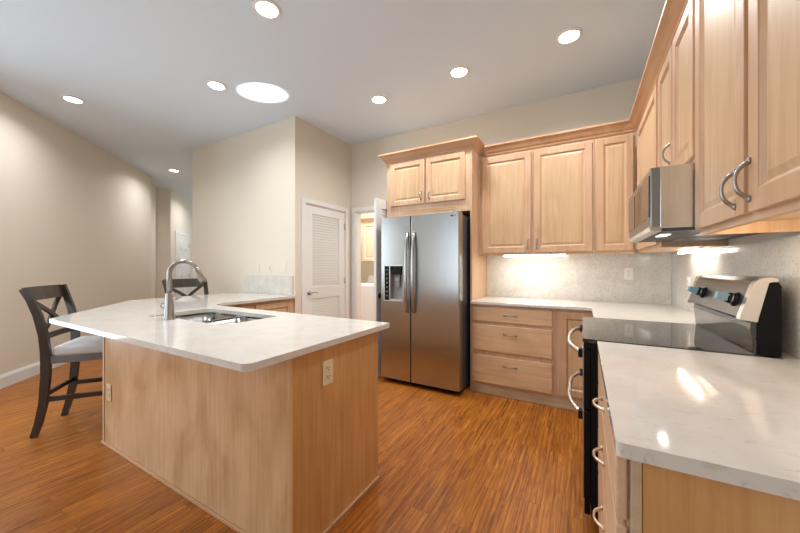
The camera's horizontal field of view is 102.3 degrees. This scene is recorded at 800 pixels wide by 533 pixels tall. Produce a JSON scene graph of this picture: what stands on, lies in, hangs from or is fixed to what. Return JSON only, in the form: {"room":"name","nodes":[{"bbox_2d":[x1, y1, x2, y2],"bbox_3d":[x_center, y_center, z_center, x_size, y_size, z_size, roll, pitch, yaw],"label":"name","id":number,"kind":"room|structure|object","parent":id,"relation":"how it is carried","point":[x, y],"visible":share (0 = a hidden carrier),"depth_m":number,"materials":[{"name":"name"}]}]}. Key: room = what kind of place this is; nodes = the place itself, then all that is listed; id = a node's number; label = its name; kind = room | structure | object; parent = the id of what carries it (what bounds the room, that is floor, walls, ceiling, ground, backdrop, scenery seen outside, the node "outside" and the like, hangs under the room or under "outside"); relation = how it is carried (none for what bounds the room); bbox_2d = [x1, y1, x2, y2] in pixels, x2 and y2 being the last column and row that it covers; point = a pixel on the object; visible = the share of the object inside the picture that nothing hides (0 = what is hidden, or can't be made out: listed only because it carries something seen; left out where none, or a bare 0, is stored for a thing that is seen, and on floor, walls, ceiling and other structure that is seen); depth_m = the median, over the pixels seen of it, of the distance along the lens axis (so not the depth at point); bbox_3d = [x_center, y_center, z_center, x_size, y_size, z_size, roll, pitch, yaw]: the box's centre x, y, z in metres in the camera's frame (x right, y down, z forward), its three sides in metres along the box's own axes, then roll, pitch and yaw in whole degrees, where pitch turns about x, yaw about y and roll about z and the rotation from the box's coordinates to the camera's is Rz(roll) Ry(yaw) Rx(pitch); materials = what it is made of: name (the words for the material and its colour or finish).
{"room":"kitchen","nodes":[
{"label":"kitchen","id":0,"kind":"room"},
{"bbox_2d":[0,92,150,374],"bbox_3d":[-4.540,-0.270,4.612,0.120,3.060,3.748,0,0,-15],"label":"wall","id":1,"kind":"structure","parent":0,"point":[73,213],"depth_m":4.12,"materials":[{"name":"beige paint"}]},
{"bbox_2d":[0,361,67,388],"bbox_3d":[-4.474,1.190,4.630,0.016,0.140,3.748,0,0,-15],"label":"baseboard","id":2,"kind":"structure","parent":1,"relation":"attached to","point":[12,377],"depth_m":3.55,"materials":[{"name":"white paint"}]},
{"bbox_2d":[151,184,156,298],"bbox_3d":[-5.437,-0.270,6.829,0.100,3.060,1.002,0,0,-16],"label":"wall","id":3,"kind":"structure","parent":0,"point":[153,188],"depth_m":7.16,"materials":[{"name":"beige paint"}]},
{"bbox_2d":[157,187,170,297],"bbox_3d":[-5.442,-0.270,7.431,0.251,3.060,0.100,0,0,-31],"label":"wall","id":4,"kind":"structure","parent":0,"point":[163,194],"depth_m":7.38,"materials":[{"name":"beige paint"}]},
{"bbox_2d":[171,189,192,296],"bbox_3d":[-5.684,-0.270,8.632,0.100,3.060,2.475,0,0,-15],"label":"wall","id":5,"kind":"structure","parent":0,"point":[181,206],"depth_m":8.02,"materials":[{"name":"beige paint"}]},
{"bbox_2d":[175,231,189,296],"bbox_3d":[-5.488,0.205,8.139,0.018,2.110,0.940,0,0,-15],"label":"trim","id":6,"kind":"structure","parent":5,"relation":"attached to","point":[176,232],"depth_m":7.74,"materials":[{"name":"white paint"}]},
{"bbox_2d":[177,234,189,296],"bbox_3d":[-5.454,0.240,8.159,0.087,2.030,0.820,0,0,-15],"label":"door","id":7,"kind":"structure","parent":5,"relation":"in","point":[183,245],"depth_m":8.15,"materials":[{"name":"white paint"}]},
{"bbox_2d":[193,116,300,313],"bbox_3d":[-2.201,-0.270,4.452,2.230,3.060,0.100,0,0,30],"label":"wall","id":8,"kind":"structure","parent":0,"point":[247,185],"depth_m":4.30,"materials":[{"name":"beige paint"}]},
{"bbox_2d":[256,263,259,271],"bbox_3d":[-1.850,0.015,4.189,0.070,0.115,0.010,0,0,30],"label":"light switch","id":9,"kind":"object","parent":8,"relation":"attached to","point":[257,264],"visible":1,"depth_m":4.18,"materials":[{"name":"beige plastic"}]},
{"bbox_2d":[244,275,292,294],"bbox_3d":[-1.679,0.230,4.084,0.900,0.232,0.021,0,0,30],"label":"backsplash","id":10,"kind":"structure","parent":8,"relation":"attached to","point":[264,284],"depth_m":4.06,"materials":[{"name":"stone"}]},
{"bbox_2d":[268,264,271,272],"bbox_3d":[-1.646,0.020,4.073,0.070,0.115,0.010,0,0,30],"label":"wall outlet","id":11,"kind":"object","parent":8,"relation":"attached to","point":[269,265],"visible":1,"depth_m":4.07,"materials":[{"name":"beige plastic"}]},
{"bbox_2d":[282,263,286,271],"bbox_3d":[-1.416,0.015,3.941,0.070,0.115,0.010,0,0,30],"label":"light switch","id":12,"kind":"object","parent":8,"relation":"attached to","point":[284,265],"visible":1,"depth_m":3.94,"materials":[{"name":"beige plastic"}]},
{"bbox_2d":[0,359,598,532],"bbox_3d":[-3.765,1.300,4.099,12.400,0.080,9.800,0,0,30],"label":"floor","id":13,"kind":"structure","parent":0,"point":[466,461],"depth_m":1.98,"materials":[{"name":"brown wood"}]},
{"bbox_2d":[18,284,102,438],"bbox_3d":[-2.574,0.707,2.634,0.562,1.115,0.498,0,0,-23],"label":"bar stool","id":14,"kind":"object","parent":13,"relation":"on","point":[83,348],"visible":0.62,"depth_m":2.46,"materials":[{"name":"brown wood"}]},
{"bbox_2d":[162,278,208,295],"bbox_3d":[-2.454,0.707,3.882,0.562,1.115,0.498,0,0,30],"label":"bar stool","id":15,"kind":"object","parent":13,"relation":"on","point":[193,282],"visible":0.12,"depth_m":4.01,"materials":[{"name":"brown wood"}]},
{"bbox_2d":[101,331,378,532],"bbox_3d":[-1.131,0.818,2.107,1.950,0.884,0.657,0,0,30],"label":"base cabinet","id":16,"kind":"object","parent":13,"relation":"on","point":[272,448],"visible":0.71,"depth_m":1.63,"materials":[{"name":"brown wood"}]},
{"bbox_2d":[106,383,110,401],"bbox_3d":[-2.039,0.882,2.254,0.070,0.115,0.009,0,0,30],"label":"wall outlet","id":17,"kind":"object","parent":16,"relation":"attached to","point":[108,386],"visible":1,"depth_m":2.25,"materials":[{"name":"beige plastic"}]},
{"bbox_2d":[49,292,389,371],"bbox_3d":[-1.354,0.360,2.746,3.010,0.028,2.024,0,0,30],"label":"countertop","id":18,"kind":"structure","parent":16,"relation":"on","point":[278,337],"depth_m":1.80,"materials":[{"name":"white stone"}]},
{"bbox_2d":[160,259,206,319],"bbox_3d":[-1.471,0.148,2.195,0.122,0.397,0.260,0,0,30],"label":"kitchen faucet","id":19,"kind":"object","parent":18,"relation":"on","point":[168,305],"visible":1,"depth_m":2.10,"materials":[{"name":"silver metal"}]},
{"bbox_2d":[175,312,263,324],"bbox_3d":[-1.307,0.470,2.277,0.875,0.188,0.445,0,0,30],"label":"sink","id":20,"kind":"object","parent":18,"relation":"in","point":[207,317],"visible":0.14,"depth_m":2.48,"materials":[{"name":"metal"}]},
{"bbox_2d":[322,359,332,386],"bbox_3d":[-0.343,0.505,1.536,0.009,0.115,0.070,0,0,30],"label":"wall outlet","id":21,"kind":"object","parent":16,"relation":"attached to","point":[327,366],"visible":1,"depth_m":1.53,"materials":[{"name":"beige plastic"}]},
{"bbox_2d":[227,298,293,312],"bbox_3d":[-1.768,0.818,3.531,0.635,0.884,1.068,0,0,30],"label":"base cabinet","id":22,"kind":"object","parent":13,"relation":"on","point":[284,305],"visible":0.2,"depth_m":3.60,"materials":[{"name":"brown wood"}]},
{"bbox_2d":[361,275,373,320],"bbox_3d":[-0.469,0.718,6.515,0.700,1.085,0.620,0,0,30],"label":"washing machine","id":23,"kind":"object","parent":13,"relation":"on","point":[367,289],"visible":0.09,"depth_m":6.26,"materials":[{"name":"white metal"}]},
{"bbox_2d":[381,211,469,392],"bbox_3d":[0.359,0.360,3.632,0.904,1.800,0.853,0,0,30],"label":"refrigerator","id":24,"kind":"object","parent":13,"relation":"on","point":[425,258],"visible":0.98,"depth_m":3.28,"materials":[{"name":"silver metal"}]},
{"bbox_2d":[470,148,486,389],"bbox_3d":[0.870,0.025,3.541,0.018,2.470,0.583,0,0,30],"label":"panel","id":25,"kind":"object","parent":13,"relation":"on","point":[478,264],"visible":0.56,"depth_m":3.39,"materials":[{"name":"brown wood"}]},
{"bbox_2d":[471,304,554,406],"bbox_3d":[1.191,0.818,3.313,0.763,0.884,0.661,0,0,30],"label":"base cabinet","id":26,"kind":"object","parent":13,"relation":"on","point":[513,347],"visible":0.99,"depth_m":3.04,"materials":[{"name":"brown wood"}]},
{"bbox_2d":[470,296,695,323],"bbox_3d":[1.449,0.360,2.813,1.703,0.028,1.275,0,0,30],"label":"countertop","id":27,"kind":"structure","parent":26,"relation":"on","point":[670,313],"depth_m":2.76,"materials":[{"name":"white stone"}]},
{"bbox_2d":[555,309,592,410],"bbox_3d":[1.932,0.818,2.910,0.920,0.884,0.629,0,0,30],"label":"base cabinet","id":28,"kind":"object","parent":13,"relation":"on","point":[567,361],"visible":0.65,"depth_m":2.82,"materials":[{"name":"brown wood"}]},
{"bbox_2d":[567,274,781,518],"bbox_3d":[1.308,0.651,1.717,0.736,1.219,0.764,0,0,30],"label":"range","id":29,"kind":"object","parent":13,"relation":"on","point":[737,315],"visible":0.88,"depth_m":1.51,"materials":[{"name":"black metal"}]},
{"bbox_2d":[582,317,763,356],"bbox_3d":[1.317,0.350,1.712,0.604,0.018,0.764,0,0,30],"label":"cooktop","id":30,"kind":"object","parent":29,"relation":"in","point":[696,337],"depth_m":1.57,"materials":[{"name":"black glass"}]},
{"bbox_2d":[592,355,799,532],"bbox_3d":[0.951,0.818,0.917,0.693,0.884,0.970,0,0,30],"label":"base cabinet","id":31,"kind":"object","parent":13,"relation":"on","point":[634,496],"visible":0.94,"depth_m":0.61,"materials":[{"name":"brown wood"}]},
{"bbox_2d":[597,341,799,500],"bbox_3d":[0.960,0.361,0.903,0.663,0.030,0.989,0,0,30],"label":"countertop","id":32,"kind":"structure","parent":31,"relation":"on","point":[733,419],"depth_m":0.76,"materials":[{"name":"white stone"}]},
{"bbox_2d":[301,120,350,318],"bbox_3d":[-0.981,-0.270,4.442,0.100,3.060,1.090,0,0,30],"label":"wall","id":33,"kind":"structure","parent":0,"point":[325,158],"depth_m":4.33,"materials":[{"name":"beige paint"}]},
{"bbox_2d":[301,197,348,318],"bbox_3d":[-1.023,0.205,4.351,0.118,2.110,0.900,0,0,30],"label":"trim","id":34,"kind":"structure","parent":33,"relation":"attached to","point":[304,201],"depth_m":4.22,"materials":[{"name":"white paint"}]},
{"bbox_2d":[306,204,344,317],"bbox_3d":[-0.977,0.239,4.331,0.090,2.026,0.763,0,0,30],"label":"door","id":35,"kind":"structure","parent":33,"relation":"in","point":[325,279],"depth_m":4.31,"materials":[{"name":"white paint"}]},
{"bbox_2d":[0,0,665,200],"bbox_3d":[-3.765,-1.850,4.099,12.400,0.100,9.800,0,0,30],"label":"ceiling","id":36,"kind":"structure","parent":0,"point":[140,69],"depth_m":2.81,"materials":[{"name":"white paint"}]},
{"bbox_2d":[60,94,84,103],"bbox_3d":[-3.519,-1.794,3.466,0.192,0.011,0.192,0,0,30],"label":"recessed light","id":37,"kind":"object","parent":36,"relation":"in","point":[73,99],"visible":1,"depth_m":3.46,"materials":[{"name":"white paint"}]},
{"bbox_2d":[205,80,226,90],"bbox_3d":[-1.823,-1.794,3.200,0.192,0.011,0.192,0,0,30],"label":"recessed light","id":38,"kind":"object","parent":36,"relation":"in","point":[213,84],"visible":1,"depth_m":3.19,"materials":[{"name":"white"}]},
{"bbox_2d":[252,0,281,19],"bbox_3d":[-0.928,-1.794,2.249,0.192,0.011,0.192,0,0,30],"label":"recessed light","id":39,"kind":"object","parent":36,"relation":"in","point":[268,9],"visible":1,"depth_m":2.24,"materials":[{"name":"white"}]},
{"bbox_2d":[370,94,387,103],"bbox_3d":[-0.226,-1.794,3.466,0.192,0.011,0.192,0,0,30],"label":"recessed light","id":40,"kind":"object","parent":36,"relation":"in","point":[377,99],"visible":1,"depth_m":3.46,"materials":[{"name":"white"}]},
{"bbox_2d":[449,65,469,77],"bbox_3d":[0.546,-1.794,2.978,0.192,0.011,0.192,0,0,30],"label":"recessed light","id":41,"kind":"object","parent":36,"relation":"in","point":[460,71],"visible":1,"depth_m":2.96,"materials":[{"name":"white"}]},
{"bbox_2d":[555,27,582,44],"bbox_3d":[1.320,-1.794,2.515,0.192,0.011,0.192,0,0,30],"label":"recessed light","id":42,"kind":"object","parent":36,"relation":"in","point":[569,35],"visible":1,"depth_m":2.50,"materials":[{"name":"white"}]},
{"bbox_2d":[361,213,373,282],"bbox_3d":[0.230,-0.270,6.670,3.000,3.060,0.100,0,0,30],"label":"wall","id":43,"kind":"structure","parent":0,"point":[367,268],"depth_m":7.17,"materials":[{"name":"beige paint"}]},
{"bbox_2d":[361,217,373,261],"bbox_3d":[-0.260,-0.525,6.478,1.006,0.871,0.708,0,0,30],"label":"laundry cabinet","id":44,"kind":"object","parent":43,"relation":"attached to","point":[367,223],"visible":0.32,"depth_m":6.35,"materials":[{"name":"beige wood"}]},
{"bbox_2d":[351,77,673,318],"bbox_3d":[0.919,-0.270,3.918,3.720,3.060,0.120,0,0,30],"label":"wall","id":45,"kind":"structure","parent":0,"point":[613,102],"depth_m":3.70,"materials":[{"name":"beige paint"}]},
{"bbox_2d":[352,206,373,319],"bbox_3d":[-0.246,0.200,4.560,1.000,2.120,0.118,0,0,30],"label":"trim","id":46,"kind":"structure","parent":45,"relation":"attached to","point":[356,212],"depth_m":4.74,"materials":[{"name":"white paint"}]},
{"bbox_2d":[374,198,386,376],"bbox_3d":[-0.065,0.239,3.949,0.090,2.025,0.780,0,0,30],"label":"door","id":47,"kind":"structure","parent":45,"relation":"in","point":[380,206],"depth_m":3.65,"materials":[{"name":"white paint"}]},
{"bbox_2d":[378,135,484,217],"bbox_3d":[0.416,-0.938,3.760,1.169,0.726,0.652,0,0,30],"label":"upper cabinet","id":48,"kind":"object","parent":45,"relation":"attached to","point":[433,183],"visible":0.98,"depth_m":3.49,"materials":[{"name":"brown wood"}]},
{"bbox_2d":[479,138,593,255],"bbox_3d":[1.395,-0.651,3.357,1.073,1.067,0.384,0,0,30],"label":"upper cabinet","id":49,"kind":"object","parent":45,"relation":"attached to","point":[535,201],"visible":1,"depth_m":3.19,"materials":[{"name":"brown wood"}]},
{"bbox_2d":[504,254,564,256],"bbox_3d":[1.358,-0.117,3.286,0.590,0.026,0.035,0,0,30],"label":"light","id":50,"kind":"object","parent":49,"relation":"attached to","point":[551,254],"visible":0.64,"depth_m":3.28,"materials":[{"name":"white paint"}]},
{"bbox_2d":[487,252,670,303],"bbox_3d":[1.750,0.108,3.364,1.683,0.474,0.020,0,0,30],"label":"backsplash","id":51,"kind":"structure","parent":45,"relation":"attached to","point":[588,277],"depth_m":3.28,"materials":[{"name":"stone"}]},
{"bbox_2d":[624,268,632,279],"bbox_3d":[2.198,0.070,3.092,0.070,0.115,0.009,0,0,30],"label":"wall outlet","id":52,"kind":"object","parent":51,"relation":"attached to","point":[628,272],"visible":1,"depth_m":3.09,"materials":[{"name":"white plastic"}]},
{"bbox_2d":[594,131,634,253],"bbox_3d":[2.004,-0.651,3.030,0.306,1.067,0.349,0,0,30],"label":"upper cabinet","id":53,"kind":"object","parent":45,"relation":"attached to","point":[614,155],"visible":1,"depth_m":2.89,"materials":[{"name":"brown wood"}]},
{"bbox_2d":[674,232,799,359],"bbox_3d":[0.876,-0.270,-0.038,0.120,3.060,7.000,0,0,30],"label":"wall","id":54,"kind":"structure","parent":0,"point":[763,236],"depth_m":1.51,"materials":[{"name":"beige paint"}]},
{"bbox_2d":[658,0,694,166],"bbox_3d":[1.528,-0.812,1.592,0.357,0.745,0.760,0,0,30],"label":"upper cabinet","id":55,"kind":"object","parent":54,"relation":"attached to","point":[676,79],"visible":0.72,"depth_m":1.55,"materials":[{"name":"brown wood"}]},
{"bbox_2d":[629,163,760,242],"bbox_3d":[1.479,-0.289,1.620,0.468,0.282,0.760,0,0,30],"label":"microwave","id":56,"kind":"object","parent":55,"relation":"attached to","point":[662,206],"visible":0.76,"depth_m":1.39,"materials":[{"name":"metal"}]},
{"bbox_2d":[637,83,727,252],"bbox_3d":[1.962,-0.651,2.318,0.322,1.067,0.927,0,0,30],"label":"upper cabinet","id":57,"kind":"object","parent":54,"relation":"attached to","point":[647,132],"visible":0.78,"depth_m":2.22,"materials":[{"name":"brown wood"}]},
{"bbox_2d":[677,247,703,253],"bbox_3d":[1.969,-0.105,2.193,0.022,0.026,0.520,0,0,30],"label":"light","id":58,"kind":"object","parent":57,"relation":"attached to","point":[699,249],"visible":0.96,"depth_m":2.12,"materials":[{"name":"white paint"}]},
{"bbox_2d":[678,249,702,253],"bbox_3d":[1.969,-0.100,2.193,0.016,0.016,0.514,0,0,30],"label":"diffuser","id":59,"kind":"object","parent":58,"relation":"attached to","point":[687,250],"depth_m":2.16,"materials":[{"name":"white plastic"}]},
{"bbox_2d":[671,235,799,358],"bbox_3d":[1.739,0.115,1.621,0.020,0.462,3.058,0,0,30],"label":"backsplash","id":60,"kind":"structure","parent":54,"relation":"attached to","point":[779,258],"depth_m":1.47,"materials":[{"name":"stone"}]},
{"bbox_2d":[687,277,689,291],"bbox_3d":[2.197,0.135,2.455,0.009,0.115,0.070,0,0,30],"label":"wall outlet","id":61,"kind":"object","parent":60,"relation":"attached to","point":[688,278],"visible":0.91,"depth_m":2.44,"materials":[{"name":"white plastic"}]},
{"bbox_2d":[695,0,799,234],"bbox_3d":[1.087,-0.656,0.818,0.357,1.057,1.017,0,0,30],"label":"upper cabinet","id":62,"kind":"object","parent":54,"relation":"attached to","point":[747,52],"visible":1,"depth_m":0.92,"materials":[{"name":"brown wood"}]},
{"bbox_2d":[484,0,688,155],"bbox_3d":[0.826,-1.231,1.952,1.328,0.090,2.729,0,0,30],"label":"crown molding","id":63,"kind":"structure","parent":62,"relation":"on","point":[673,10],"depth_m":2.52,"materials":[{"name":"brown wood"}]},
{"bbox_2d":[771,352,799,360],"bbox_3d":[1.646,0.360,1.525,0.046,0.028,0.768,0,0,30],"label":"counter strip","id":64,"kind":"object","parent":54,"relation":"attached to","point":[784,356],"visible":0.14,"depth_m":1.23,"materials":[{"name":"white stone"}]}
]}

